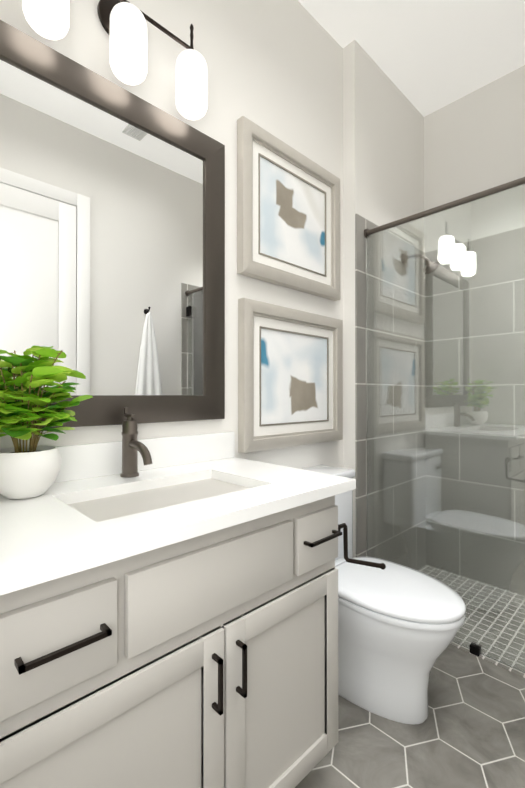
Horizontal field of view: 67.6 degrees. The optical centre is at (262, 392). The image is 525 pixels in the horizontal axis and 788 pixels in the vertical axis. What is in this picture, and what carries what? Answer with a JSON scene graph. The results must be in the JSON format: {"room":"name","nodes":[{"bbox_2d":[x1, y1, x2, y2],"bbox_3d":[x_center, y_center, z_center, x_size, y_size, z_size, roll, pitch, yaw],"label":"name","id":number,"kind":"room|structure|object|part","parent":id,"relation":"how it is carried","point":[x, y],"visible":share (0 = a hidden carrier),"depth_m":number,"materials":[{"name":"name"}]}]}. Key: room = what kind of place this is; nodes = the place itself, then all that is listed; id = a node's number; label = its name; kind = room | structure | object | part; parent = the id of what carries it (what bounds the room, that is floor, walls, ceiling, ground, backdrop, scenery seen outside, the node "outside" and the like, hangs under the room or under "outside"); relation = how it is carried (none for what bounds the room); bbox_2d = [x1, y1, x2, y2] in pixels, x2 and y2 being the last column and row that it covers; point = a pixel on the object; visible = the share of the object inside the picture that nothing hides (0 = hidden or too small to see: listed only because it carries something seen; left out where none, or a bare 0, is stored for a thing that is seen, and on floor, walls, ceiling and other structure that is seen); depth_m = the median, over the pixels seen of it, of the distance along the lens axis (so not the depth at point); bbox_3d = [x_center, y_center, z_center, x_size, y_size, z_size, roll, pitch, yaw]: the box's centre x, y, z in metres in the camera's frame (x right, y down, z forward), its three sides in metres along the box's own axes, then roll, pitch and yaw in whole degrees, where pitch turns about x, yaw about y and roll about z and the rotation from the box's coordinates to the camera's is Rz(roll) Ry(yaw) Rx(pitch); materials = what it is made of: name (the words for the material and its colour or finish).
{"room":"bathroom","nodes":[
{"label":"bathroom","id":0,"kind":"room"},
{"bbox_2d":[0,0,342,468],"bbox_3d":[-0.471,-0.367,1.359,4.365,3.070,0.120,0,-1,-44],"label":"wall","id":1,"kind":"structure","parent":0,"point":[275,68],"depth_m":1.63,"materials":[{"name":"paint"}]},
{"bbox_2d":[0,20,224,428],"bbox_3d":[-0.463,-0.439,1.266,0.852,1.087,0.022,0,-1,-44],"label":"mirror","id":2,"kind":"object","parent":1,"relation":"attached to","point":[112,241],"visible":1,"depth_m":1.24,"materials":[{"name":"mirror"}]},
{"bbox_2d":[22,0,207,119],"bbox_3d":[-0.425,-1.139,1.229,0.575,0.320,0.138,0,-1,-44],"label":"sconce","id":3,"kind":"object","parent":1,"relation":"attached to","point":[124,24],"visible":1,"depth_m":1.19,"materials":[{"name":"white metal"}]},
{"bbox_2d":[237,116,340,300],"bbox_3d":[0.154,-0.809,1.849,0.682,0.640,0.040,0,-1,-44],"label":"picture","id":4,"kind":"object","parent":1,"relation":"attached to","point":[288,216],"visible":1,"depth_m":1.80,"materials":[{"name":"beige wood"}]},
{"bbox_2d":[238,298,342,452],"bbox_3d":[0.163,-0.067,1.852,0.694,0.636,0.040,0,-1,-44],"label":"picture","id":5,"kind":"object","parent":1,"relation":"attached to","point":[290,377],"visible":1,"depth_m":1.80,"materials":[{"name":"beige wood"}]},
{"bbox_2d":[343,40,423,557],"bbox_3d":[0.777,-0.360,2.422,0.851,3.070,0.076,0,-1,-44],"label":"wall","id":6,"kind":"structure","parent":0,"point":[383,150],"depth_m":2.21,"materials":[{"name":"paint"}]},
{"bbox_2d":[355,213,425,569],"bbox_3d":[0.803,0.109,2.385,0.841,2.130,0.010,0,-1,-44],"label":"shower wall tile","id":7,"kind":"structure","parent":6,"relation":"attached to","point":[362,223],"depth_m":2.31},
{"bbox_2d":[401,253,438,273],"bbox_3d":[0.959,-0.789,2.378,0.100,0.157,0.222,0,-1,-44],"label":"shower","id":8,"kind":"object","parent":7,"relation":"attached to","point":[403,261],"depth_m":2.35,"materials":[{"name":"metal"}]},
{"bbox_2d":[295,645,524,787],"bbox_3d":[0.367,1.192,0.476,4.365,0.060,2.540,0,-1,-44],"label":"floor","id":9,"kind":"structure","parent":0,"point":[469,732],"depth_m":1.32,"materials":[{"name":"tile"}]},
{"bbox_2d":[0,407,355,787],"bbox_3d":[-0.293,0.606,1.031,1.028,1.120,0.585,0,-1,-44],"label":"bathroom vanity","id":10,"kind":"object","parent":9,"relation":"on","point":[168,612],"visible":0.98,"depth_m":0.84,"materials":[{"name":"paint"}]},
{"bbox_2d":[0,432,355,595],"bbox_3d":[-0.293,0.224,1.033,1.028,0.132,0.585,0,-1,-44],"label":"countertop","id":11,"kind":"structure","parent":10,"relation":"on","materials":[{"name":"white stone"}]},
{"bbox_2d":[0,346,92,498],"bbox_3d":[-0.563,0.066,0.955,0.316,0.386,0.242,0,-1,-44],"label":"plant","id":12,"kind":"object","parent":11,"relation":"on","point":[32,469],"visible":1,"depth_m":0.94,"materials":[{"name":"green plant"}]},
{"bbox_3d":[-0.593,0.201,0.981,0.162,0.116,0.162,0,-1,-44],"label":"pot","id":13,"kind":"part","parent":12,"relation":"part of","materials":[{"name":"ceramic"}]},
{"bbox_2d":[120,407,151,477],"bbox_3d":[-0.380,0.154,1.189,0.056,0.213,0.164,0,-1,-44],"label":"faucet","id":14,"kind":"object","parent":11,"relation":"on","point":[131,445],"depth_m":1.20,"materials":[{"name":"brown metal"}]},
{"bbox_2d":[338,523,385,569],"bbox_3d":[0.293,0.467,1.190,0.100,0.132,0.130,0,-1,-44],"label":"toilet paper holder","id":15,"kind":"object","parent":10,"relation":"attached to","point":[382,566],"visible":0.85,"depth_m":1.21,"materials":[{"name":"brown metal"}]},
{"bbox_2d":[302,465,465,724],"bbox_3d":[0.405,0.767,1.576,0.444,0.805,0.759,0,-1,-44],"label":"toilet","id":16,"kind":"object","parent":9,"relation":"on","point":[399,625],"visible":0.58,"depth_m":1.39,"materials":[{"name":"ceramic"}]},
{"bbox_3d":[0.477,0.748,1.502,0.382,0.054,0.553,0,-1,-44],"label":"seat lid","id":17,"kind":"part","parent":16,"relation":"part of","materials":[{"name":"ceramic"}]},
{"bbox_2d":[418,565,524,677],"bbox_3d":[1.398,1.169,1.817,0.761,0.004,1.624,0,-1,-44],"label":"mosaic shower floor","id":18,"kind":"structure","parent":9,"relation":"on","point":[498,593],"depth_m":2.01,"materials":[{"name":"grey tile"}]},
{"bbox_2d":[364,177,524,673],"bbox_3d":[1.133,0.132,1.568,0.048,2.066,1.623,0,-1,-44],"label":"glass shower screen","id":19,"kind":"object","parent":18,"relation":"on","point":[474,649],"visible":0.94,"depth_m":1.83,"materials":[{"name":"clear glass"}]},
{"bbox_3d":[1.133,-0.877,1.574,0.048,0.048,1.623,0,-1,-44],"label":"header rail","id":20,"kind":"part","parent":19,"relation":"part of","materials":[{"name":"brown metal"}]},
{"bbox_2d":[298,0,524,116],"bbox_3d":[0.367,-1.958,0.496,4.365,0.100,2.540,0,-1,-44],"label":"ceiling","id":21,"kind":"structure","parent":0,"point":[428,57],"depth_m":2.10,"materials":[{"name":"paint"}]},
{"bbox_2d":[424,65,524,251],"bbox_3d":[1.738,-0.362,2.123,0.120,3.070,1.840,0,-1,-44],"label":"wall","id":22,"kind":"structure","parent":0,"point":[474,142],"depth_m":2.46,"materials":[{"name":"paint"}]},
{"bbox_2d":[425,226,524,595],"bbox_3d":[1.676,0.108,2.091,0.010,2.130,1.644,0,-1,-44],"label":"shower wall tile","id":23,"kind":"structure","parent":22,"relation":"attached to","point":[451,303],"depth_m":2.43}
]}

